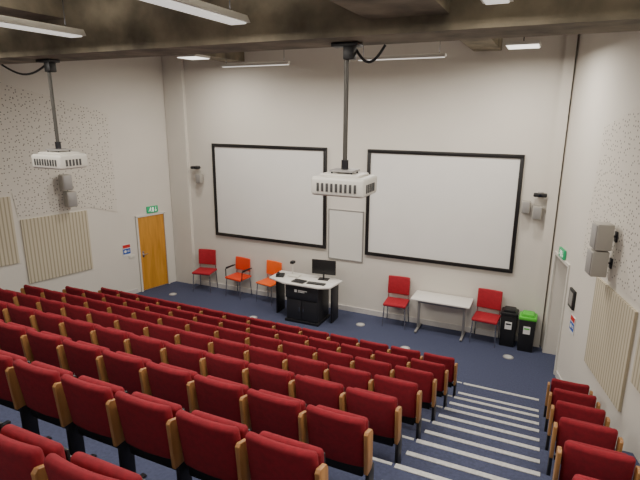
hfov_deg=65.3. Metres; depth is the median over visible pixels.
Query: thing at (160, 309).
seat
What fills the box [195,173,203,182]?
loudspeaker
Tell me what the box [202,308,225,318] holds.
seat
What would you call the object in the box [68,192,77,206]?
grille
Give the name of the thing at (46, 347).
seat
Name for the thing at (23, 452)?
seat
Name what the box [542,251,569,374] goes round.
trim
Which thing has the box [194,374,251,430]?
seat
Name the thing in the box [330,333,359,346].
seat
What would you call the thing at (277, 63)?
strip light
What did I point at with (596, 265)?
loudspeaker
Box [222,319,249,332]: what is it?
seat
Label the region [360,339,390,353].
seat
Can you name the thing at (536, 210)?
grille
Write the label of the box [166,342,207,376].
seat
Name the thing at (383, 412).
seat
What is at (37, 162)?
vent
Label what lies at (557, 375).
baseboard
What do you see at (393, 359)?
seat
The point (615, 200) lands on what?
acoustic wall panel
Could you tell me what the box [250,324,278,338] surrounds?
seat
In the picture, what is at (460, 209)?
projection screen
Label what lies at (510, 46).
diffuser
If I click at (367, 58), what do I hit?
diffuser
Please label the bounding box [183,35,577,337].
wall
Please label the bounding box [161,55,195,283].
wall column
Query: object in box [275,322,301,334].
seat
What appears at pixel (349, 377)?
seat
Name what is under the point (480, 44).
ceiling beam
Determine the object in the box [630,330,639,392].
slatted panel
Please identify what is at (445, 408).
trim
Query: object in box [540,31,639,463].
wall
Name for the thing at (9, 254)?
slatted panel
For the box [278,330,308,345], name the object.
seat
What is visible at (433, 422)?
trim
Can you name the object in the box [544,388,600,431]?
seat
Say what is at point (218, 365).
seat
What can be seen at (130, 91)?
wall
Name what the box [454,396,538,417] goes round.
trim
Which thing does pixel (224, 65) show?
diffuser
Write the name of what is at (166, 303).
seat
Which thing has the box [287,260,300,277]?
camera
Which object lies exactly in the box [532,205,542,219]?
loudspeaker
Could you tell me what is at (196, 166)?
security camera
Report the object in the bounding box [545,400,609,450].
seat
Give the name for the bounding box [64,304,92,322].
seat
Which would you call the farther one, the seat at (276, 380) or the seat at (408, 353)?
the seat at (408, 353)
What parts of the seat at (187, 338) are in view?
seat, armrest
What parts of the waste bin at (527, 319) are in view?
lid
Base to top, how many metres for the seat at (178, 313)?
0.855 m
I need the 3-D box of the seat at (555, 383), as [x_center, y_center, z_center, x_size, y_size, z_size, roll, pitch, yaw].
[3.510,2.365,7.098,0.575,0.855,0.272,7,16,24]
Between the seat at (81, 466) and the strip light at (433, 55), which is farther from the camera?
the strip light at (433, 55)
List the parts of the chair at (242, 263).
seat, backrest, armrest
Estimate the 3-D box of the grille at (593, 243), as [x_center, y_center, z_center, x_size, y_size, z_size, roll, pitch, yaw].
[3.669,-0.058,6.697,0.010,0.315,0.189,3,15,10]
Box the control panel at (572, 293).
[567,287,576,309]
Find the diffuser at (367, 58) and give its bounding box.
[358,57,444,60]
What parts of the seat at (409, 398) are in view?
backrest, seat, leg, armrest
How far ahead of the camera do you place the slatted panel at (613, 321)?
6.61 m
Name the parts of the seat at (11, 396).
backrest, seat, armrest, leg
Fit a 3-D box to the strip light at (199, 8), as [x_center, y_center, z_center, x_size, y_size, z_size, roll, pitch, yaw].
[-0.979,-1.868,3.465,0.197,0.483,1.500,7,16,24]
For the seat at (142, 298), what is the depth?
9.99 m
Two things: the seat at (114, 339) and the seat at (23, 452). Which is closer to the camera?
the seat at (23, 452)
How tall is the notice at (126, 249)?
0.300 m
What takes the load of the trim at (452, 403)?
attached to the steps
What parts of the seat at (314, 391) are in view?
seat, armrest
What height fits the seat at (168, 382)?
0.855 m
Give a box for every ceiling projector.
[1,59,87,169]
[311,41,386,197]
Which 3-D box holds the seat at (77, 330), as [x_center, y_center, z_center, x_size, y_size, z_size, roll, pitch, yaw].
[-2.858,1.371,6.164,0.525,0.855,0.272,7,16,24]
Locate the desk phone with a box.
[276,272,284,276]
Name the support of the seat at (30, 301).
on the floor
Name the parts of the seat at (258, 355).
seat, armrest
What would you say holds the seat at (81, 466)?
on the floor
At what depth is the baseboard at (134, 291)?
12.98 m
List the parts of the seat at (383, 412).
backrest, seat, leg, armrest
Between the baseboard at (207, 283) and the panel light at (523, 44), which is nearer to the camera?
the panel light at (523, 44)
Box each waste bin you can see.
[499,306,518,346]
[517,310,537,352]
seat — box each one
[0,289,22,305]
[0,301,14,322]
[0,321,37,362]
[0,350,51,438]
[0,424,70,479]
[7,304,41,331]
[13,359,96,456]
[17,293,45,311]
[20,285,44,297]
[26,329,71,370]
[34,310,70,336]
[40,298,67,316]
[44,289,66,302]
[44,451,145,479]
[61,374,146,478]
[62,286,85,296]
[62,339,109,382]
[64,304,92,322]
[64,318,100,344]
[65,293,90,307]
[85,290,105,301]
[87,298,111,312]
[90,309,120,329]
[95,325,133,354]
[98,287,119,296]
[102,349,151,395]
[105,294,126,305]
[111,303,136,318]
[114,391,191,479]
[118,316,150,336]
[119,291,139,300]
[126,299,149,310]
[129,334,169,363]
[135,309,162,324]
[139,295,159,304]
[146,361,198,412]
[148,323,180,344]
[149,303,172,315]
[159,299,180,309]
[161,314,189,330]
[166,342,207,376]
[172,308,196,321]
[176,410,250,479]
[179,330,214,353]
[180,303,202,313]
[189,320,219,338]
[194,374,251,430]
[196,313,222,326]
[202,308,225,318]
[205,352,250,388]
[213,337,249,362]
[218,327,249,344]
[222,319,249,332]
[226,312,249,323]
[245,431,327,479]
[247,388,308,443]
[248,363,295,397]
[249,333,282,351]
[249,346,287,370]
[250,317,275,328]
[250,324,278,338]
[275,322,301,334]
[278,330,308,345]
[282,341,317,359]
[287,354,329,380]
[295,374,346,411]
[302,328,329,340]
[306,404,373,479]
[309,337,340,352]
[317,348,354,368]
[329,364,373,391]
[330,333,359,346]
[341,343,374,360]
[346,387,401,463]
[355,356,394,378]
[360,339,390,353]
[374,374,421,438]
[375,350,410,369]
[391,346,422,361]
[395,365,436,420]
[411,358,448,406]
[424,352,457,395]
[543,378,592,416]
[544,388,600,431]
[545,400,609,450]
[546,417,623,475]
[552,440,639,479]
[572,474,598,479]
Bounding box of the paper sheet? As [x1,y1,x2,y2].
[325,283,334,286]
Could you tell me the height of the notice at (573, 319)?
0.300 m
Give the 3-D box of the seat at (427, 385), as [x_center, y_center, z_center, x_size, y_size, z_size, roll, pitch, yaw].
[1.194,1.972,6.242,0.525,0.855,0.272,7,16,24]
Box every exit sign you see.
[146,205,157,212]
[558,246,565,259]
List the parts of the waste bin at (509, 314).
lid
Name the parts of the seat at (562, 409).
leg, armrest, backrest, armrest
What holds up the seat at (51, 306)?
on the floor
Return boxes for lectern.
[269,270,341,326]
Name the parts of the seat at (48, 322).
seat, armrest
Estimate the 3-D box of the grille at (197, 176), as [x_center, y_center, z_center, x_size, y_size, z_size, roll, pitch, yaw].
[-3.131,-1.571,12.764,0.126,0.210,0.007,7,16,24]
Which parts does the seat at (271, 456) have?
seat, armrest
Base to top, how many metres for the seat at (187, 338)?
0.855 m
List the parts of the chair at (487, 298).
seat, backrest, leg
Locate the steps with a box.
[400,393,540,479]
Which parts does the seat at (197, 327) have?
armrest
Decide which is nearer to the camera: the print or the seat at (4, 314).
the seat at (4, 314)
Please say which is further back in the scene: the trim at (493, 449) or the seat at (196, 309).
the seat at (196, 309)
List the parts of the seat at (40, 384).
backrest, seat, armrest, leg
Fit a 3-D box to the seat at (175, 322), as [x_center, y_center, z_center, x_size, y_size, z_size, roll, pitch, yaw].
[-2.171,1.569,7.750,0.525,0.855,0.272,7,16,24]
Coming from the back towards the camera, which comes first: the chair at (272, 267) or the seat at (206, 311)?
the chair at (272, 267)
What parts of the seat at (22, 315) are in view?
backrest, armrest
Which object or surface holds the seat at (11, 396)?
on the floor
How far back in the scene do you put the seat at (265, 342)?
6.91 m
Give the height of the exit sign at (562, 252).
0.170 m
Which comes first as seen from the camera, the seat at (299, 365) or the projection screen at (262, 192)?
the seat at (299, 365)
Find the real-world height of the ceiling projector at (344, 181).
1.390 m
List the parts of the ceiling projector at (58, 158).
mounting plate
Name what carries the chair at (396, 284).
on the floor
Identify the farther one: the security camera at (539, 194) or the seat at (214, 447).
the security camera at (539, 194)
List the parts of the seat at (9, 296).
backrest, armrest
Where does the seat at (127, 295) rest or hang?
on the floor
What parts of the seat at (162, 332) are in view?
armrest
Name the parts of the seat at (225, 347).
seat, armrest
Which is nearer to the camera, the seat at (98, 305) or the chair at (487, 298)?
the seat at (98, 305)
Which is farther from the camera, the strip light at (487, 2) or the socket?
the socket
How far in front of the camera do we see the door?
13.23 m
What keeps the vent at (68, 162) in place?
attached to the ceiling projector at (58, 158)
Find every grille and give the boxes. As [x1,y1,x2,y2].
[63,176,72,189]
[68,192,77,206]
[195,174,199,182]
[522,202,529,212]
[533,207,540,218]
[584,249,592,274]
[589,223,597,248]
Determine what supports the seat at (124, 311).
on the floor
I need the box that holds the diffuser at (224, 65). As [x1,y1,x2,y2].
[223,64,288,67]
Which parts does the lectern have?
leg, cabinet door, panel, cabinet door, leg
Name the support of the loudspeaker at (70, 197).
attached to the acoustic panel at (26, 117)
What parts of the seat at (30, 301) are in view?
backrest, armrest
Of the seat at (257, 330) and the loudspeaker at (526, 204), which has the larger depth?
the loudspeaker at (526, 204)
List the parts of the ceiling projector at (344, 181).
mounting plate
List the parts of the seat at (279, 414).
seat, armrest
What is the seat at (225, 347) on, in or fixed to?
on the floor
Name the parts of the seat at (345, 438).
seat, armrest, leg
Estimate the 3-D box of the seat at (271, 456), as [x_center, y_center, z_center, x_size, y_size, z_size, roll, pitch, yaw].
[-0.180,1.577,3.070,0.525,0.855,0.272,7,16,24]
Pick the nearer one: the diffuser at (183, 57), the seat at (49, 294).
the seat at (49, 294)
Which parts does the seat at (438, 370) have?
backrest, leg, armrest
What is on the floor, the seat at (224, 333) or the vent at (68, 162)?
the seat at (224, 333)
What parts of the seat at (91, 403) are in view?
backrest, seat, armrest, leg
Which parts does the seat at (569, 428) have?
leg, armrest, backrest, seat, armrest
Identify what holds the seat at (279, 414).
on the floor
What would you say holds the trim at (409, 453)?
attached to the steps
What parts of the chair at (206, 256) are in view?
seat, backrest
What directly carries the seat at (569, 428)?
on the floor
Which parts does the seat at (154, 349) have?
seat, armrest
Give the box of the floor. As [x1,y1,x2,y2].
[0,281,639,479]
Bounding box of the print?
[569,315,574,331]
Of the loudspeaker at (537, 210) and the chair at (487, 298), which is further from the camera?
the chair at (487, 298)
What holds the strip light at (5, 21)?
hanging from the ceiling
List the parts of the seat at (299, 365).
seat, armrest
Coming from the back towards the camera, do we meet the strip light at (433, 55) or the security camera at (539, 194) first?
the security camera at (539, 194)
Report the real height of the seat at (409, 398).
0.855 m
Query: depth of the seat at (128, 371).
4.56 m
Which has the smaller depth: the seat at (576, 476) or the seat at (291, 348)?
the seat at (576, 476)
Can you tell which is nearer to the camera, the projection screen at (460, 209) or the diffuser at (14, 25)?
the diffuser at (14, 25)
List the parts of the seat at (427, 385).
backrest, leg, armrest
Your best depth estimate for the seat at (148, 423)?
3.36 m
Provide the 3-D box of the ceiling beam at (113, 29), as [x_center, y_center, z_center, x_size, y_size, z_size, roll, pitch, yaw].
[-2.204,-2.466,5.491,18.000,0.800,0.600,7,16,24]
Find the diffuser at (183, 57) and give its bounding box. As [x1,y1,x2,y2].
[177,56,208,59]
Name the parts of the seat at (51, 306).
armrest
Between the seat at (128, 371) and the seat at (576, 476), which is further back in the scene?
the seat at (128, 371)
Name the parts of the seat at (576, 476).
backrest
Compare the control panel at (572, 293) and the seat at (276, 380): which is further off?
the control panel at (572, 293)
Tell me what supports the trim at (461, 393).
attached to the steps
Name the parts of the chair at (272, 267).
seat, backrest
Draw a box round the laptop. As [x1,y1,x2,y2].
[291,278,306,283]
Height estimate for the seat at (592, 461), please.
0.855 m
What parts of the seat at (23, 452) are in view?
backrest, seat, armrest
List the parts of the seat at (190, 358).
seat, armrest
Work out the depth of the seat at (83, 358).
4.77 m
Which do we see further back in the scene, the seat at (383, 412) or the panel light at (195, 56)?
the panel light at (195, 56)
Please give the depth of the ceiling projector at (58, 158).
6.30 m
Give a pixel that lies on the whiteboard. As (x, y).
(345, 227)
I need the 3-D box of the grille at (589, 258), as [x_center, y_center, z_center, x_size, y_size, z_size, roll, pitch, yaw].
[3.675,0.301,6.830,0.010,0.315,0.189,3,15,10]
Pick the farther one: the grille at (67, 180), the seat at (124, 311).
the grille at (67, 180)
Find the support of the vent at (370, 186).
attached to the ceiling projector at (344, 181)
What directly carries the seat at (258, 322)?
on the floor
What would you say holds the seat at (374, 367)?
on the floor
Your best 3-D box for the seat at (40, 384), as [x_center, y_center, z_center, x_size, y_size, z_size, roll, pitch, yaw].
[-2.103,1.346,3.932,0.525,0.855,0.272,7,16,24]
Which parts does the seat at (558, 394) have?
leg, armrest, backrest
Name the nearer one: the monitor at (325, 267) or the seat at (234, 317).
the seat at (234, 317)
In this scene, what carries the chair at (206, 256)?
on the floor
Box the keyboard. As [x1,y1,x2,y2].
[306,281,325,285]
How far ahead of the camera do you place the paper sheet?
10.99 m
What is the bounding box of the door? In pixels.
[138,214,167,289]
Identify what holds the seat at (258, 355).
on the floor
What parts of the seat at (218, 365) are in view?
seat, armrest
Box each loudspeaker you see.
[58,174,72,190]
[63,191,77,206]
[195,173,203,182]
[521,200,530,213]
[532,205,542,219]
[584,248,612,276]
[589,221,618,250]
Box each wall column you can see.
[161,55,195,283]
[533,34,577,346]
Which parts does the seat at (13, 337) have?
backrest, seat, armrest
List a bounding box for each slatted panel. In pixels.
[0,196,19,266]
[20,210,92,283]
[584,277,637,411]
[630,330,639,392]
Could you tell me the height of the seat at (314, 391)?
0.855 m
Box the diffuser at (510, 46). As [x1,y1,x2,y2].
[506,44,539,48]
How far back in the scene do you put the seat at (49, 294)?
8.62 m
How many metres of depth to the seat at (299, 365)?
5.70 m
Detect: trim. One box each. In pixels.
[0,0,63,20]
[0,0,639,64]
[135,211,169,291]
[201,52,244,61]
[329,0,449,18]
[373,457,391,464]
[394,463,450,479]
[402,435,413,440]
[406,451,508,479]
[416,439,539,476]
[424,430,539,463]
[432,421,539,450]
[438,414,538,441]
[444,407,538,432]
[449,402,538,424]
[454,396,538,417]
[458,392,538,411]
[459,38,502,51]
[463,383,538,400]
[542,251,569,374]
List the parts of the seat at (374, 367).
armrest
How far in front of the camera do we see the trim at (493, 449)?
5.31 m
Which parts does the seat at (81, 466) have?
backrest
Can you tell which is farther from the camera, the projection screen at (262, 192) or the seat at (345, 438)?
the projection screen at (262, 192)
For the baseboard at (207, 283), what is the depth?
11.57 m
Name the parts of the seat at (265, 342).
armrest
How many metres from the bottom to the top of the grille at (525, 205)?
0.210 m
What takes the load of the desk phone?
on the lectern
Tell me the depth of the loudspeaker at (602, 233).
6.59 m
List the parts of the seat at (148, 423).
backrest, seat, armrest, leg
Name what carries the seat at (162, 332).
on the floor
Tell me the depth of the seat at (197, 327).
7.34 m
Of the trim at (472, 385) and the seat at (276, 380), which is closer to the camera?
the seat at (276, 380)
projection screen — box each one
[211,143,326,248]
[365,149,524,272]
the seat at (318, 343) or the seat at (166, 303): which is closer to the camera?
the seat at (318, 343)
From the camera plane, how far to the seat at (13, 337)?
5.19 m
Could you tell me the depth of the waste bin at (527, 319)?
9.86 m
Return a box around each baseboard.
[126,288,137,293]
[196,279,517,340]
[555,371,561,379]
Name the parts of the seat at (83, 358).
seat, armrest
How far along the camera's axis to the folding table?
10.55 m
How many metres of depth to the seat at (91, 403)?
3.58 m
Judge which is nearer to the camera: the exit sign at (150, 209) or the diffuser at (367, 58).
the diffuser at (367, 58)
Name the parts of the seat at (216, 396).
seat, armrest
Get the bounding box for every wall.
[0,56,176,292]
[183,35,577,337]
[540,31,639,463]
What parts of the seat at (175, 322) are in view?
armrest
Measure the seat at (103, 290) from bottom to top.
0.855 m
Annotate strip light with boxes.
[0,0,85,37]
[140,0,249,24]
[221,61,289,67]
[357,46,446,60]
[480,0,513,4]
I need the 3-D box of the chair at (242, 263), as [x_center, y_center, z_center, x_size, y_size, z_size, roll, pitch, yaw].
[-2.091,0.965,12.807,0.616,0.977,0.492,9,17,32]
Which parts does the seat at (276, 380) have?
seat, armrest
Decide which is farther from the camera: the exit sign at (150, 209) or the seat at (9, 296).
the exit sign at (150, 209)
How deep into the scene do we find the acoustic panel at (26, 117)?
10.81 m
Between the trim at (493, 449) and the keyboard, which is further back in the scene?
the keyboard
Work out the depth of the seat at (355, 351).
7.28 m
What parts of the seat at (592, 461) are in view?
armrest, seat, armrest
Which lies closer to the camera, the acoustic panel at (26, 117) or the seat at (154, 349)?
the seat at (154, 349)
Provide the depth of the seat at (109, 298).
9.20 m
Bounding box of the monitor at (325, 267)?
[312,259,335,280]
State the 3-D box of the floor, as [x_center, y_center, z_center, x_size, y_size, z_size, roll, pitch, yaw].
[-2.343,1.559,6.307,15.595,3.635,12.470,7,16,24]
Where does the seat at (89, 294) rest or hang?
on the floor
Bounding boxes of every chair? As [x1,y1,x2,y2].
[192,249,217,292]
[225,256,251,299]
[256,260,281,305]
[382,275,409,329]
[469,288,502,347]
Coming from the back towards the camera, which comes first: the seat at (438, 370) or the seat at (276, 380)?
the seat at (438, 370)
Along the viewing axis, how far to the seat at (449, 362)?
7.64 m
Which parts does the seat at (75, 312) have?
armrest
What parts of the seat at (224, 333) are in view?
armrest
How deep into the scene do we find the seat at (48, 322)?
6.19 m
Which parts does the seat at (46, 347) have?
seat, armrest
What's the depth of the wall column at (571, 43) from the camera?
9.33 m
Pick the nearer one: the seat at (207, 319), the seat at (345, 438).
the seat at (345, 438)
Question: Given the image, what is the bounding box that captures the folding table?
[410,290,473,341]
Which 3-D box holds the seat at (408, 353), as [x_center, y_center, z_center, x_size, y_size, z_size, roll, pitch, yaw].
[1.400,2.112,8.043,0.525,0.855,0.272,7,16,24]
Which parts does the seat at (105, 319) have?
armrest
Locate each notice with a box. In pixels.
[122,244,130,256]
[569,314,575,335]
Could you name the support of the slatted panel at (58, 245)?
attached to the wall at (130, 91)
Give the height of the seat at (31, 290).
0.855 m
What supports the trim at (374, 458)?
on the floor
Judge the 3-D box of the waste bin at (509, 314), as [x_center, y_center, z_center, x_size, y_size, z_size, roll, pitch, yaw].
[3.861,1.760,10.217,0.330,0.780,0.330,7,16,24]
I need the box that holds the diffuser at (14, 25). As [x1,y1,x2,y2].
[0,22,81,37]
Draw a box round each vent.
[34,159,56,165]
[65,159,81,165]
[316,183,355,193]
[366,182,374,193]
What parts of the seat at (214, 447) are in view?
seat, armrest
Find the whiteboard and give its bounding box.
[328,208,363,261]
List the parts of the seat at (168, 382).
seat, armrest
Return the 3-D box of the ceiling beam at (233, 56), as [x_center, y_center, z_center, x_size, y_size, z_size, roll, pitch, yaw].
[-3.190,-3.792,9.210,0.500,0.460,5.700,7,16,24]
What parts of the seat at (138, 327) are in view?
armrest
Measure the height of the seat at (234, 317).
0.855 m
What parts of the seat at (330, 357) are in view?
armrest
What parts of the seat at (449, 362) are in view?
backrest, leg, armrest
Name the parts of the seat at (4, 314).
backrest, armrest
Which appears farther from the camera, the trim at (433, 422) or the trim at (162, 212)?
the trim at (162, 212)
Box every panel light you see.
[176,54,209,59]
[505,37,540,48]
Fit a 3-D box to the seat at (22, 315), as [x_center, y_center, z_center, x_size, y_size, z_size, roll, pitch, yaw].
[-3.820,1.256,6.595,0.525,0.855,0.272,7,16,24]
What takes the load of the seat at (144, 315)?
on the floor
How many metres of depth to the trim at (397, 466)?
4.29 m
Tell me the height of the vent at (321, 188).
0.080 m
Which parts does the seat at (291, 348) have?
armrest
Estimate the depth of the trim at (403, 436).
5.22 m
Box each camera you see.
[190,165,199,168]
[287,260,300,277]
[533,192,546,197]
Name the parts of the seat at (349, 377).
seat, armrest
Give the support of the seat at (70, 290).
on the floor
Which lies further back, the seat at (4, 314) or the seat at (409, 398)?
the seat at (4, 314)
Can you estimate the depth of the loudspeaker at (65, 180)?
10.95 m
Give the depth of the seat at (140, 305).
8.99 m
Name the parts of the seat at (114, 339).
seat, armrest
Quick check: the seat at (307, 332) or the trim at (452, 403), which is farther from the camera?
the seat at (307, 332)
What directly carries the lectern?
on the floor
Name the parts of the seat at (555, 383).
leg, armrest, backrest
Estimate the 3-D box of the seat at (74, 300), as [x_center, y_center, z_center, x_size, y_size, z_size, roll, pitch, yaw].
[-4.094,1.338,8.612,0.525,0.855,0.272,7,16,24]
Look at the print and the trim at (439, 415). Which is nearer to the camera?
the trim at (439, 415)
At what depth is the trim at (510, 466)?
4.92 m
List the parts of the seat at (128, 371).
seat, armrest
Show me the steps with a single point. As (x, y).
(419, 464)
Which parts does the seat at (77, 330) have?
seat, armrest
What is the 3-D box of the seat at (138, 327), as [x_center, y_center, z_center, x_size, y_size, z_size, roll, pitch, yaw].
[-2.515,1.470,6.957,0.525,0.855,0.272,7,16,24]
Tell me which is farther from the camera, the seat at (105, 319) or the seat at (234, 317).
the seat at (234, 317)
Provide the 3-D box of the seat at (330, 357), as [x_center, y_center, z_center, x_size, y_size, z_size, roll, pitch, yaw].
[0.233,1.857,6.673,0.525,0.855,0.272,7,16,24]
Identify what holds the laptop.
on the lectern

